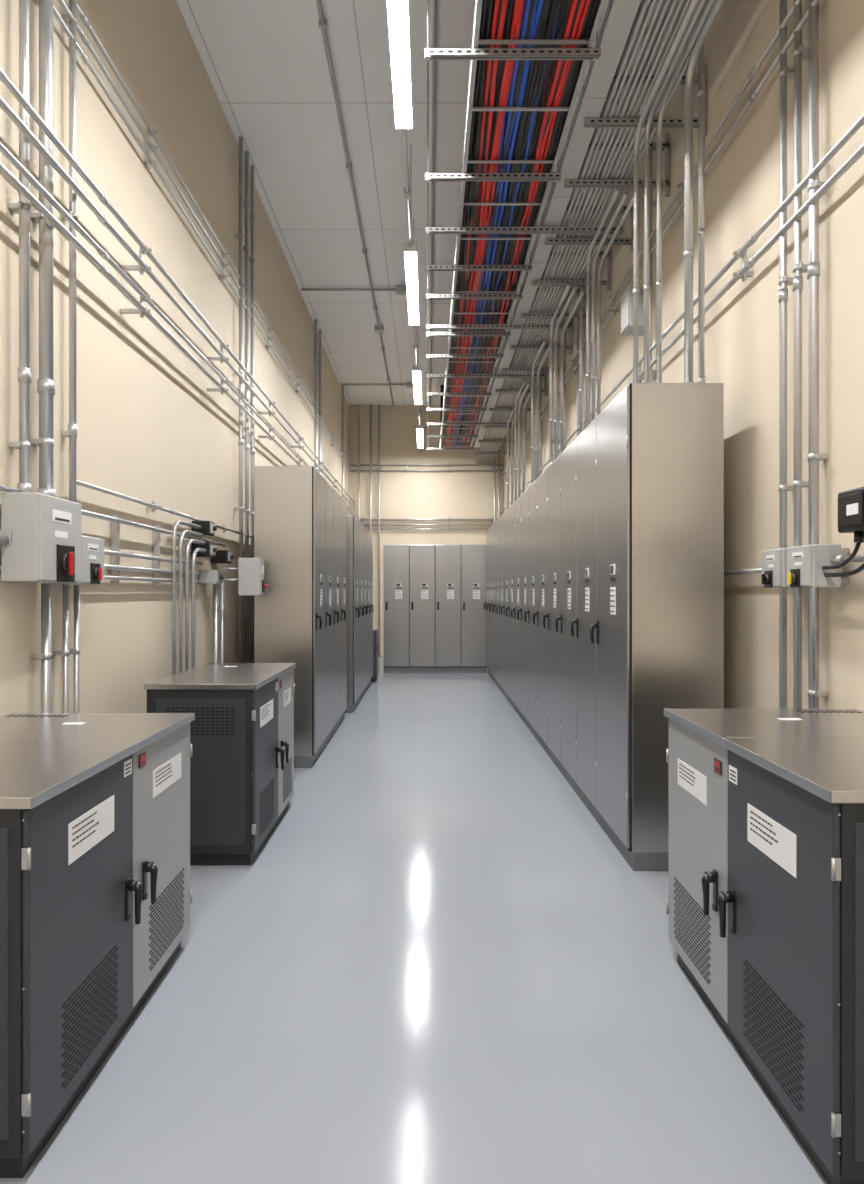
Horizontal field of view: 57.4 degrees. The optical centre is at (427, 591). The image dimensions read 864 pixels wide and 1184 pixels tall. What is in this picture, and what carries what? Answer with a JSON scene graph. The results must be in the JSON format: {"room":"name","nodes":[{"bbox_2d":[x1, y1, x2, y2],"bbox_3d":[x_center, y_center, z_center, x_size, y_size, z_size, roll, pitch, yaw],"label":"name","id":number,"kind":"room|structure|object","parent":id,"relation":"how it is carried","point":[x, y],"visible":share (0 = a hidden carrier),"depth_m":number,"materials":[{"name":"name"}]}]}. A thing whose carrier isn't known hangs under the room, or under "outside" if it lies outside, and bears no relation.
{"room":"electrical room","nodes":[
{"label":"electrical room","id":0,"kind":"room"},
{"bbox_2d":[0,0,348,715],"bbox_3d":[-1.925,-1.425,7.450,0.150,5.850,21.900,0,0,0],"label":"wall","id":1,"kind":"structure","parent":0,"point":[150,428],"depth_m":4.94,"materials":[{"name":"beige paint"}]},
{"bbox_2d":[0,485,18,544],"bbox_3d":[-1.800,-0.316,-0.020,0.060,0.272,6.940,0,0,0],"label":"conduit","id":2,"kind":"object","parent":1,"relation":"attached to","point":[3,539],"visible":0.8,"depth_m":3.33,"materials":[{"name":"silver metal"}]},
{"bbox_2d":[0,492,81,582],"bbox_3d":[-1.729,-0.235,3.554,0.234,0.380,0.412,0,0,0],"label":"enclosure","id":3,"kind":"object","parent":1,"relation":"attached to","point":[43,532],"visible":0.99,"depth_m":3.37,"materials":[{"name":"white metal"}]},
{"bbox_2d":[9,0,76,501],"bbox_3d":[-1.797,-2.318,3.739,0.098,4.056,0.568,0,0,0],"label":"vertical conduit","id":4,"kind":"object","parent":1,"relation":"attached to","point":[45,383],"visible":0.8,"depth_m":3.67,"materials":[{"name":"silver metal"}]},
{"bbox_2d":[31,583,79,712],"bbox_3d":[-1.803,0.730,3.847,0.086,1.540,0.386,0,0,0],"label":"vertical conduit","id":5,"kind":"object","parent":1,"relation":"attached to","point":[45,655],"visible":0.36,"depth_m":3.89,"materials":[{"name":"silver metal"}]},
{"bbox_2d":[56,535,103,583],"bbox_3d":[-1.749,-0.160,3.974,0.194,0.240,0.292,0,0,0],"label":"enclosure","id":6,"kind":"object","parent":1,"relation":"attached to","point":[92,547],"visible":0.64,"depth_m":3.96,"materials":[{"name":"white metal"}]},
{"bbox_2d":[82,510,225,584],"bbox_3d":[-1.806,-0.250,5.335,0.080,0.400,3.130,0,0,0],"label":"conduit","id":7,"kind":"object","parent":1,"relation":"attached to","point":[115,553],"visible":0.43,"depth_m":4.83,"materials":[{"name":"silver metal"}]},
{"bbox_2d":[76,480,252,537],"bbox_3d":[-1.801,-0.560,6.750,0.090,0.070,5.500,0,0,0],"label":"conduit","id":8,"kind":"object","parent":1,"relation":"attached to","point":[152,505],"visible":0.86,"depth_m":5.10,"materials":[{"name":"silver metal"}]},
{"bbox_2d":[0,142,354,515],"bbox_3d":[-1.755,-1.730,7.450,0.182,0.150,21.880,0,0,0],"label":"conduit","id":9,"kind":"object","parent":1,"relation":"attached to","point":[141,309],"visible":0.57,"depth_m":4.36,"materials":[{"name":"silver metal"}]},
{"bbox_2d":[0,68,355,508],"bbox_3d":[-1.754,-2.005,7.450,0.184,0.180,21.880,0,0,0],"label":"conduit","id":10,"kind":"object","parent":1,"relation":"attached to","point":[142,267],"visible":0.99,"depth_m":4.53,"materials":[{"name":"silver metal"}]},
{"bbox_2d":[53,0,350,471],"bbox_3d":[-1.806,-2.900,7.450,0.081,0.270,21.880,0,0,0],"label":"conduit","id":11,"kind":"object","parent":1,"relation":"attached to","point":[149,162],"visible":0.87,"depth_m":5.33,"materials":[{"name":"silver metal"}]},
{"bbox_2d":[192,543,216,557],"bbox_3d":[-1.752,-0.330,6.250,0.175,0.110,0.220,0,0,0],"label":"junction box","id":12,"kind":"object","parent":1,"relation":"attached to","point":[211,549],"visible":0.89,"depth_m":6.14,"materials":[{"name":"black plastic"}]},
{"bbox_2d":[192,521,216,535],"bbox_3d":[-1.752,-0.500,6.250,0.175,0.110,0.220,0,0,0],"label":"junction box","id":13,"kind":"object","parent":1,"relation":"attached to","point":[209,528],"visible":0.91,"depth_m":6.14,"materials":[{"name":"black plastic"}]},
{"bbox_2d":[199,570,223,583],"bbox_3d":[-1.752,-0.120,6.450,0.175,0.110,0.220,0,0,0],"label":"junction box","id":14,"kind":"object","parent":1,"relation":"attached to","point":[210,576],"visible":1,"depth_m":6.34,"materials":[{"name":"grey plastic"}]},
{"bbox_2d":[211,550,233,563],"bbox_3d":[-1.752,-0.300,6.800,0.175,0.110,0.220,0,0,0],"label":"junction box","id":15,"kind":"object","parent":1,"relation":"attached to","point":[222,556],"visible":0.94,"depth_m":6.69,"materials":[{"name":"black plastic"}]},
{"bbox_2d":[234,136,254,662],"bbox_3d":[-1.805,-1.423,7.791,0.083,5.846,0.571,0,0,0],"label":"vertical conduit","id":16,"kind":"object","parent":1,"relation":"attached to","point":[251,258],"visible":0.77,"depth_m":7.78,"materials":[{"name":"silver metal"}]},
{"bbox_2d":[312,319,343,498],"bbox_3d":[-1.801,-1.423,14.592,0.090,5.846,4.082,0,0,0],"label":"vertical conduit","id":17,"kind":"object","parent":1,"relation":"attached to","point":[315,320],"visible":0.31,"depth_m":13.08,"materials":[{"name":"silver metal"}]},
{"bbox_2d":[172,520,224,674],"bbox_3d":[-1.752,0.493,6.128,0.066,2.015,1.286,0,0,0],"label":"conduit","id":18,"kind":"object","parent":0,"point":[180,548],"visible":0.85,"depth_m":5.71,"materials":[{"name":"silver metal"}]},
{"bbox_2d":[218,558,266,595],"bbox_3d":[-1.528,-0.125,6.582,0.405,0.310,0.285,0,0,0],"label":"enclosure","id":19,"kind":"object","parent":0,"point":[251,582],"visible":0.96,"depth_m":6.44,"materials":[{"name":"white metal"}]},
{"bbox_2d":[0,656,827,1183],"bbox_3d":[-0.040,1.575,7.450,3.920,0.150,22.200,0,0,0],"label":"floor","id":20,"kind":"structure","parent":0,"point":[437,965],"depth_m":2.84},
{"bbox_2d":[0,713,194,1177],"bbox_3d":[-1.366,1.007,2.670,0.822,0.986,1.388,0,0,0],"label":"base cabinet","id":21,"kind":"object","parent":20,"relation":"on","point":[96,894],"visible":1,"depth_m":2.35,"materials":[{"name":"black metal"}]},
{"bbox_2d":[144,663,295,864],"bbox_3d":[-1.218,0.999,4.930,0.652,1.001,1.288,0,0,0],"label":"base cabinet","id":22,"kind":"object","parent":20,"relation":"on","point":[242,773],"visible":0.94,"depth_m":4.30,"materials":[{"name":"black metal"}]},
{"bbox_2d":[254,466,325,767],"bbox_3d":[-1.197,0.213,7.062,0.571,2.574,0.663,0,0,0],"label":"tall cabinet","id":23,"kind":"object","parent":20,"relation":"on","point":[290,510],"visible":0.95,"depth_m":6.73,"materials":[{"name":"silver metal"}]},
{"bbox_2d":[322,478,333,750],"bbox_3d":[-1.197,0.213,7.724,0.571,2.574,0.663,0,0,0],"label":"tall cabinet","id":24,"kind":"object","parent":20,"relation":"on","point":[329,491],"visible":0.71,"depth_m":7.72,"materials":[{"name":"silver metal"}]},
{"bbox_2d":[330,488,340,738],"bbox_3d":[-1.197,0.213,8.387,0.571,2.574,0.663,0,0,0],"label":"tall cabinet","id":25,"kind":"object","parent":20,"relation":"on","point":[337,498],"visible":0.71,"depth_m":8.40,"materials":[{"name":"silver metal"}]},
{"bbox_2d":[338,497,346,726],"bbox_3d":[-1.197,0.213,9.050,0.571,2.574,0.663,0,0,0],"label":"tall cabinet","id":26,"kind":"object","parent":20,"relation":"on","point":[343,502],"visible":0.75,"depth_m":9.00,"materials":[{"name":"silver metal"}]},
{"bbox_2d":[344,516,359,712],"bbox_3d":[-1.187,0.278,10.101,0.666,2.444,0.640,0,0,0],"label":"tall cabinet","id":27,"kind":"object","parent":20,"relation":"on","point":[353,544],"visible":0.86,"depth_m":9.78,"materials":[{"name":"silver metal"}]},
{"bbox_2d":[357,522,363,703],"bbox_3d":[-1.187,0.278,10.741,0.666,2.444,0.640,0,0,0],"label":"tall cabinet","id":28,"kind":"object","parent":20,"relation":"on","point":[361,548],"visible":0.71,"depth_m":10.60,"materials":[{"name":"silver metal"}]},
{"bbox_2d":[361,526,366,697],"bbox_3d":[-1.187,0.278,11.381,0.666,2.444,0.640,0,0,0],"label":"tall cabinet","id":29,"kind":"object","parent":20,"relation":"on","point":[364,528],"visible":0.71,"depth_m":11.27,"materials":[{"name":"silver metal"}]},
{"bbox_2d":[365,530,370,691],"bbox_3d":[-1.187,0.278,12.021,0.666,2.444,0.640,0,0,0],"label":"tall cabinet","id":30,"kind":"object","parent":20,"relation":"on","point":[368,532],"visible":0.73,"depth_m":12.03,"materials":[{"name":"silver metal"}]},
{"bbox_2d":[368,533,373,686],"bbox_3d":[-1.187,0.278,12.661,0.666,2.444,0.640,0,0,0],"label":"tall cabinet","id":31,"kind":"object","parent":20,"relation":"on","point":[371,535],"visible":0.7,"depth_m":12.66,"materials":[{"name":"silver metal"}]},
{"bbox_2d":[371,629,377,681],"bbox_3d":[-1.045,1.070,13.348,0.410,0.860,0.505,0,0,0],"label":"cabinet","id":32,"kind":"object","parent":20,"relation":"on","point":[375,631],"visible":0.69,"depth_m":13.10,"materials":[{"name":"metal"}]},
{"bbox_2d":[384,544,408,672],"bbox_3d":[-0.582,0.308,14.837,0.478,2.384,0.566,0,0,0],"label":"tall cabinet","id":33,"kind":"object","parent":20,"relation":"on","point":[396,556],"visible":0.91,"depth_m":14.61,"materials":[{"name":"silver metal"}]},
{"bbox_2d":[409,544,434,672],"bbox_3d":[-0.104,0.308,14.837,0.478,2.384,0.566,0,0,0],"label":"tall cabinet","id":34,"kind":"object","parent":20,"relation":"on","point":[421,556],"visible":0.98,"depth_m":14.61,"materials":[{"name":"silver metal"}]},
{"bbox_2d":[435,544,460,672],"bbox_3d":[0.374,0.308,14.837,0.478,2.384,0.566,0,0,0],"label":"tall cabinet","id":35,"kind":"object","parent":20,"relation":"on","point":[447,556],"visible":0.99,"depth_m":14.61,"materials":[{"name":"silver metal"}]},
{"bbox_2d":[461,544,486,672],"bbox_3d":[0.852,0.308,14.837,0.478,2.384,0.566,0,0,0],"label":"tall cabinet","id":36,"kind":"object","parent":20,"relation":"on","point":[473,556],"visible":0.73,"depth_m":14.61,"materials":[{"name":"silver metal"}]},
{"bbox_2d":[484,529,490,676],"bbox_3d":[1.304,0.188,14.161,0.571,2.624,0.678,0,0,0],"label":"tall cabinet","id":37,"kind":"object","parent":20,"relation":"on","point":[487,532],"visible":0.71,"depth_m":14.19,"materials":[{"name":"silver metal"}]},
{"bbox_2d":[507,407,517,508],"bbox_3d":[1.440,-2.052,13.293,0.132,1.855,1.186,0,0,0],"label":"conduit","id":38,"kind":"object","parent":37,"relation":"on","point":[513,410],"visible":0.8,"depth_m":13.78,"materials":[{"name":"silver metal"}]},
{"bbox_2d":[486,526,493,680],"bbox_3d":[1.304,0.188,13.483,0.571,2.624,0.678,0,0,0],"label":"tall cabinet","id":39,"kind":"object","parent":20,"relation":"on","point":[490,528],"visible":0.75,"depth_m":13.51,"materials":[{"name":"silver metal"}]},
{"bbox_2d":[489,522,497,685],"bbox_3d":[1.304,0.188,12.806,0.571,2.624,0.678,0,0,0],"label":"tall cabinet","id":40,"kind":"object","parent":20,"relation":"on","point":[494,524],"visible":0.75,"depth_m":12.89,"materials":[{"name":"silver metal"}]},
{"bbox_2d":[493,518,501,691],"bbox_3d":[1.304,0.188,12.129,0.571,2.624,0.678,0,0,0],"label":"tall cabinet","id":41,"kind":"object","parent":20,"relation":"on","point":[497,603],"visible":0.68,"depth_m":12.10,"materials":[{"name":"silver metal"}]},
{"bbox_2d":[514,380,535,500],"bbox_3d":[1.430,-2.052,11.723,0.192,1.855,1.246,0,0,0],"label":"conduit","id":42,"kind":"object","parent":41,"relation":"on","point":[516,469],"visible":0.77,"depth_m":12.24,"materials":[{"name":"silver metal"}]},
{"bbox_2d":[496,512,505,696],"bbox_3d":[1.304,0.188,11.452,0.571,2.624,0.678,0,0,0],"label":"tall cabinet","id":43,"kind":"object","parent":20,"relation":"on","point":[501,604],"visible":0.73,"depth_m":11.42,"materials":[{"name":"silver metal"}]},
{"bbox_2d":[501,507,510,703],"bbox_3d":[1.304,0.188,10.775,0.571,2.624,0.678,0,0,0],"label":"tall cabinet","id":44,"kind":"object","parent":20,"relation":"on","point":[506,514],"visible":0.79,"depth_m":10.76,"materials":[{"name":"silver metal"}]},
{"bbox_2d":[505,502,516,711],"bbox_3d":[1.304,0.188,10.098,0.571,2.624,0.678,0,0,0],"label":"tall cabinet","id":45,"kind":"object","parent":20,"relation":"on","point":[512,507],"visible":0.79,"depth_m":10.07,"materials":[{"name":"silver metal"}]},
{"bbox_2d":[531,339,553,483],"bbox_3d":[1.420,-2.052,9.893,0.132,1.855,1.186,0,0,0],"label":"conduit","id":46,"kind":"object","parent":45,"relation":"on","point":[544,340],"visible":0.77,"depth_m":10.38,"materials":[{"name":"silver metal"}]},
{"bbox_2d":[511,496,523,721],"bbox_3d":[1.304,0.188,9.421,0.571,2.624,0.678,0,0,0],"label":"tall cabinet","id":47,"kind":"object","parent":20,"relation":"on","point":[518,501],"visible":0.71,"depth_m":9.42,"materials":[{"name":"silver metal"}]},
{"bbox_2d":[517,487,531,732],"bbox_3d":[1.304,0.188,8.743,0.571,2.624,0.678,0,0,0],"label":"tall cabinet","id":48,"kind":"object","parent":20,"relation":"on","point":[525,496],"visible":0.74,"depth_m":8.70,"materials":[{"name":"silver metal"}]},
{"bbox_2d":[549,283,585,464],"bbox_3d":[1.430,-2.052,8.223,0.192,1.855,1.246,0,0,0],"label":"conduit","id":49,"kind":"object","parent":48,"relation":"on","point":[551,420],"visible":0.85,"depth_m":8.71,"materials":[{"name":"silver metal"}]},
{"bbox_2d":[524,478,540,744],"bbox_3d":[1.304,0.188,8.066,0.571,2.624,0.678,0,0,0],"label":"tall cabinet","id":50,"kind":"object","parent":20,"relation":"on","point":[532,609],"visible":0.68,"depth_m":8.07,"materials":[{"name":"silver metal"}]},
{"bbox_2d":[533,468,551,759],"bbox_3d":[1.304,0.188,7.389,0.571,2.624,0.678,0,0,0],"label":"tall cabinet","id":51,"kind":"object","parent":20,"relation":"on","point":[542,481],"visible":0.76,"depth_m":7.37,"materials":[{"name":"silver metal"}]},
{"bbox_2d":[543,453,564,776],"bbox_3d":[1.304,0.188,6.712,0.571,2.624,0.678,0,0,0],"label":"tall cabinet","id":52,"kind":"object","parent":20,"relation":"on","point":[554,470],"visible":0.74,"depth_m":6.67,"materials":[{"name":"silver metal"}]},
{"bbox_2d":[586,188,632,426],"bbox_3d":[1.460,-2.050,6.421,0.164,1.852,1.242,0,0,0],"label":"conduit","id":53,"kind":"object","parent":52,"relation":"on","point":[593,377],"visible":0.8,"depth_m":6.88,"materials":[{"name":"silver metal"}]},
{"bbox_2d":[555,438,580,798],"bbox_3d":[1.304,0.188,6.035,0.571,2.624,0.678,0,0,0],"label":"tall cabinet","id":54,"kind":"object","parent":20,"relation":"on","point":[568,456],"visible":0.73,"depth_m":5.99,"materials":[{"name":"silver metal"}]},
{"bbox_2d":[571,416,601,827],"bbox_3d":[1.304,0.188,5.358,0.571,2.624,0.678,0,0,0],"label":"tall cabinet","id":55,"kind":"object","parent":20,"relation":"on","point":[586,440],"visible":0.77,"depth_m":5.29,"materials":[{"name":"silver metal"}]},
{"bbox_2d":[590,383,723,870],"bbox_3d":[1.304,0.188,4.629,0.571,2.624,0.781,0,0,0],"label":"tall cabinet","id":56,"kind":"object","parent":20,"relation":"on","point":[659,625],"visible":0.96,"depth_m":4.24,"materials":[{"name":"silver metal"}]},
{"bbox_2d":[648,64,655,382],"bbox_3d":[1.728,-2.423,6.091,0.075,3.846,0.066,0,0,0],"label":"vertical conduit","id":57,"kind":"object","parent":56,"relation":"on","point":[651,203],"visible":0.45,"depth_m":6.08,"materials":[{"name":"silver metal"}]},
{"bbox_2d":[633,0,714,382],"bbox_3d":[1.365,-2.050,4.370,0.152,1.851,1.241,0,0,0],"label":"conduit","id":58,"kind":"object","parent":56,"relation":"on","point":[655,92],"visible":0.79,"depth_m":4.84,"materials":[{"name":"silver metal"}]},
{"bbox_2d":[683,0,724,382],"bbox_3d":[1.460,-2.054,3.886,0.063,1.859,1.131,0,0,0],"label":"conduit","id":59,"kind":"object","parent":56,"relation":"on","point":[688,253],"visible":0.84,"depth_m":4.40,"materials":[{"name":"silver metal"}]},
{"bbox_2d":[664,709,863,1183],"bbox_3d":[1.349,0.989,2.578,0.832,1.021,1.353,0,0,0],"label":"base cabinet","id":60,"kind":"object","parent":20,"relation":"on","point":[765,904],"visible":1,"depth_m":2.28,"materials":[{"name":"black metal"}]},
{"bbox_2d":[176,0,658,404],"bbox_3d":[-0.040,-4.425,7.450,3.920,0.150,22.200,0,0,0],"label":"ceiling","id":61,"kind":"structure","parent":0,"point":[265,62],"depth_m":7.69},
{"bbox_2d":[301,0,436,406],"bbox_3d":[-0.868,-4.303,7.450,1.864,0.086,21.880,0,0,0],"label":"conduit","id":62,"kind":"object","parent":61,"relation":"attached to","point":[400,289],"visible":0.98,"depth_m":8.68,"materials":[{"name":"silver metal"}]},
{"bbox_2d":[386,0,412,129],"bbox_3d":[-0.165,-3.769,4.425,0.126,1.153,2.058,0,0,0],"label":"ceiling light","id":63,"kind":"object","parent":61,"relation":"hanging from","point":[398,11],"visible":1,"depth_m":4.75,"materials":[{"name":"white plastic"}]},
{"bbox_2d":[404,219,418,324],"bbox_3d":[-0.165,-3.769,8.425,0.126,1.153,2.058,0,0,0],"label":"ceiling light","id":64,"kind":"object","parent":61,"relation":"hanging from","point":[410,252],"visible":0.99,"depth_m":8.15,"materials":[{"name":"white plastic"}]},
{"bbox_2d":[412,365,421,404],"bbox_3d":[-0.165,-3.769,12.425,0.126,1.153,2.058,0,0,0],"label":"ceiling light","id":65,"kind":"object","parent":61,"relation":"hanging from","point":[416,372],"visible":0.98,"depth_m":12.15,"materials":[{"name":"white plastic"}]},
{"bbox_2d":[416,405,422,447],"bbox_3d":[-0.165,-3.769,16.475,0.126,1.153,2.058,0,0,0],"label":"ceiling light","id":66,"kind":"object","parent":61,"relation":"hanging from","point":[419,430],"visible":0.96,"depth_m":16.27,"materials":[{"name":"white plastic"}]},
{"bbox_2d":[440,0,598,445],"bbox_3d":[0.575,-3.678,6.797,0.630,1.336,19.595,0,0,0],"label":"cable bundle","id":67,"kind":"object","parent":61,"relation":"hanging from","point":[494,135],"visible":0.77,"depth_m":5.36,"materials":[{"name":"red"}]},
{"bbox_2d":[424,0,623,449],"bbox_3d":[0.790,-3.637,7.420,1.620,1.418,17.842,0,0,0],"label":"support","id":68,"kind":"object","parent":61,"relation":"hanging from","point":[594,54],"visible":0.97,"depth_m":6.49,"materials":[{"name":"silver metal"}]},
{"bbox_2d":[440,0,605,446],"bbox_3d":[0.575,-3.040,6.800,0.657,0.104,19.600,0,0,0],"label":"cable tray","id":69,"kind":"object","parent":68,"relation":"on","point":[478,3],"visible":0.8,"depth_m":5.51,"materials":[{"name":"silver metal"}]},
{"bbox_2d":[473,0,640,446],"bbox_3d":[1.015,-3.062,6.700,0.146,0.120,19.400,0,0,0],"label":"cable tray","id":70,"kind":"object","parent":68,"relation":"on","point":[618,17],"visible":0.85,"depth_m":5.35,"materials":[{"name":"silver metal"}]},
{"bbox_2d":[474,0,706,462],"bbox_3d":[1.383,-3.623,7.695,0.766,1.446,21.390,0,0,0],"label":"conduit pipes","id":71,"kind":"object","parent":61,"relation":"hanging from","point":[638,76],"visible":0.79,"depth_m":5.75,"materials":[{"name":"silver metal"}]},
{"bbox_2d":[534,5,705,480],"bbox_3d":[1.545,-2.735,7.883,0.055,3.222,6.889,0,0,0],"label":"conduit","id":72,"kind":"object","parent":61,"relation":"attached to","point":[701,90],"visible":0.45,"depth_m":4.45,"materials":[{"name":"silver metal"}]},
{"bbox_3d":[-0.165,-3.770,1.125,0.126,1.153,2.058,0,0,0],"label":"ceiling light","id":73,"kind":"object","parent":61,"relation":"hanging from","visible":0},
{"bbox_2d":[402,130,421,452],"bbox_3d":[-0.165,-3.250,8.625,0.060,0.060,19.530,0,0,0],"label":"conduit","id":74,"kind":"object","parent":73,"relation":"attached to","point":[407,190],"visible":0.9,"depth_m":6.53,"materials":[{"name":"silver metal"}]},
{"bbox_2d":[349,405,503,655],"bbox_3d":[-0.040,-1.425,18.475,3.920,5.850,0.150,0,0,0],"label":"wall","id":75,"kind":"structure","parent":0,"point":[411,494],"depth_m":18.40,"materials":[{"name":"beige paint"}]},
{"bbox_2d":[348,404,503,656],"bbox_3d":[-0.040,-1.423,18.332,3.612,5.846,0.128,0,0,0],"label":"conduit","id":76,"kind":"object","parent":75,"relation":"attached to","point":[358,464],"visible":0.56,"depth_m":18.29,"materials":[{"name":"silver metal"}]},
{"bbox_2d":[504,0,863,710],"bbox_3d":[1.845,-1.425,7.450,0.150,5.850,21.900,0,0,0],"label":"wall","id":77,"kind":"structure","parent":0,"point":[742,182],"depth_m":4.21,"materials":[{"name":"beige paint"}]},
{"bbox_2d":[511,217,586,502],"bbox_3d":[1.724,-1.923,12.295,0.084,4.846,7.478,0,0,0],"label":"vertical conduit","id":78,"kind":"object","parent":77,"relation":"attached to","point":[584,278],"visible":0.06,"depth_m":8.98,"materials":[{"name":"silver metal"}]},
{"bbox_2d":[549,412,559,446],"bbox_3d":[1.673,-2.100,10.200,0.186,0.440,0.260,0,0,0],"label":"junction box","id":79,"kind":"object","parent":77,"relation":"attached to","point":[558,412],"visible":0.33,"depth_m":10.07,"materials":[{"name":"silver metal"}]},
{"bbox_2d":[621,285,643,335],"bbox_3d":[1.673,-2.260,6.350,0.186,0.440,0.260,0,0,0],"label":"junction box","id":80,"kind":"object","parent":77,"relation":"attached to","point":[627,298],"visible":0.62,"depth_m":6.24,"materials":[{"name":"silver metal"}]},
{"bbox_2d":[501,0,819,480],"bbox_3d":[1.720,-2.665,7.450,0.091,0.194,21.880,0,0,0],"label":"conduit","id":81,"kind":"object","parent":77,"relation":"attached to","point":[752,74],"visible":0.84,"depth_m":4.62,"materials":[{"name":"silver metal"}]},
{"bbox_2d":[500,113,863,512],"bbox_3d":[1.714,-1.789,7.450,0.103,0.185,21.880,0,0,0],"label":"conduit","id":82,"kind":"object","parent":77,"relation":"attached to","point":[743,273],"visible":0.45,"depth_m":4.01,"materials":[{"name":"silver metal"}]},
{"bbox_2d":[761,548,806,587],"bbox_3d":[1.659,-0.110,3.654,0.214,0.180,0.212,0,0,0],"label":"enclosure","id":83,"kind":"object","parent":77,"relation":"attached to","point":[774,561],"visible":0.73,"depth_m":3.61,"materials":[{"name":"white metal"}]},
{"bbox_2d":[724,555,863,574],"bbox_3d":[1.717,-0.128,4.100,0.097,0.076,3.800,0,0,0],"label":"conduit","id":84,"kind":"object","parent":77,"relation":"attached to","point":[837,559],"visible":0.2,"depth_m":3.26,"materials":[{"name":"silver metal"}]},
{"bbox_2d":[779,0,827,708],"bbox_3d":[1.726,-1.423,3.649,0.079,5.846,0.368,0,0,0],"label":"vertical conduit","id":85,"kind":"object","parent":77,"relation":"attached to","point":[812,268],"visible":0.79,"depth_m":3.64,"materials":[{"name":"silver metal"}]},
{"bbox_2d":[787,544,848,586],"bbox_3d":[1.659,-0.110,3.384,0.214,0.180,0.232,0,0,0],"label":"enclosure","id":86,"kind":"object","parent":77,"relation":"attached to","point":[805,563],"visible":0.88,"depth_m":3.29,"materials":[{"name":"white metal"}]},
{"bbox_2d":[838,487,863,542],"bbox_3d":[1.678,-0.305,2.985,0.176,0.230,0.290,0,0,0],"label":"junction box","id":87,"kind":"object","parent":77,"relation":"attached to","point":[850,502],"visible":1,"depth_m":2.98,"materials":[{"name":"black plastic"}]},
{"bbox_2d":[822,543,863,576],"bbox_3d":[1.650,-0.127,3.096,0.031,0.132,0.350,0,0,-2],"label":"cable","id":88,"kind":"object","parent":87,"relation":"attached to","point":[860,568],"visible":1,"depth_m":3.10,"materials":[{"name":"black plastic"}]}
]}

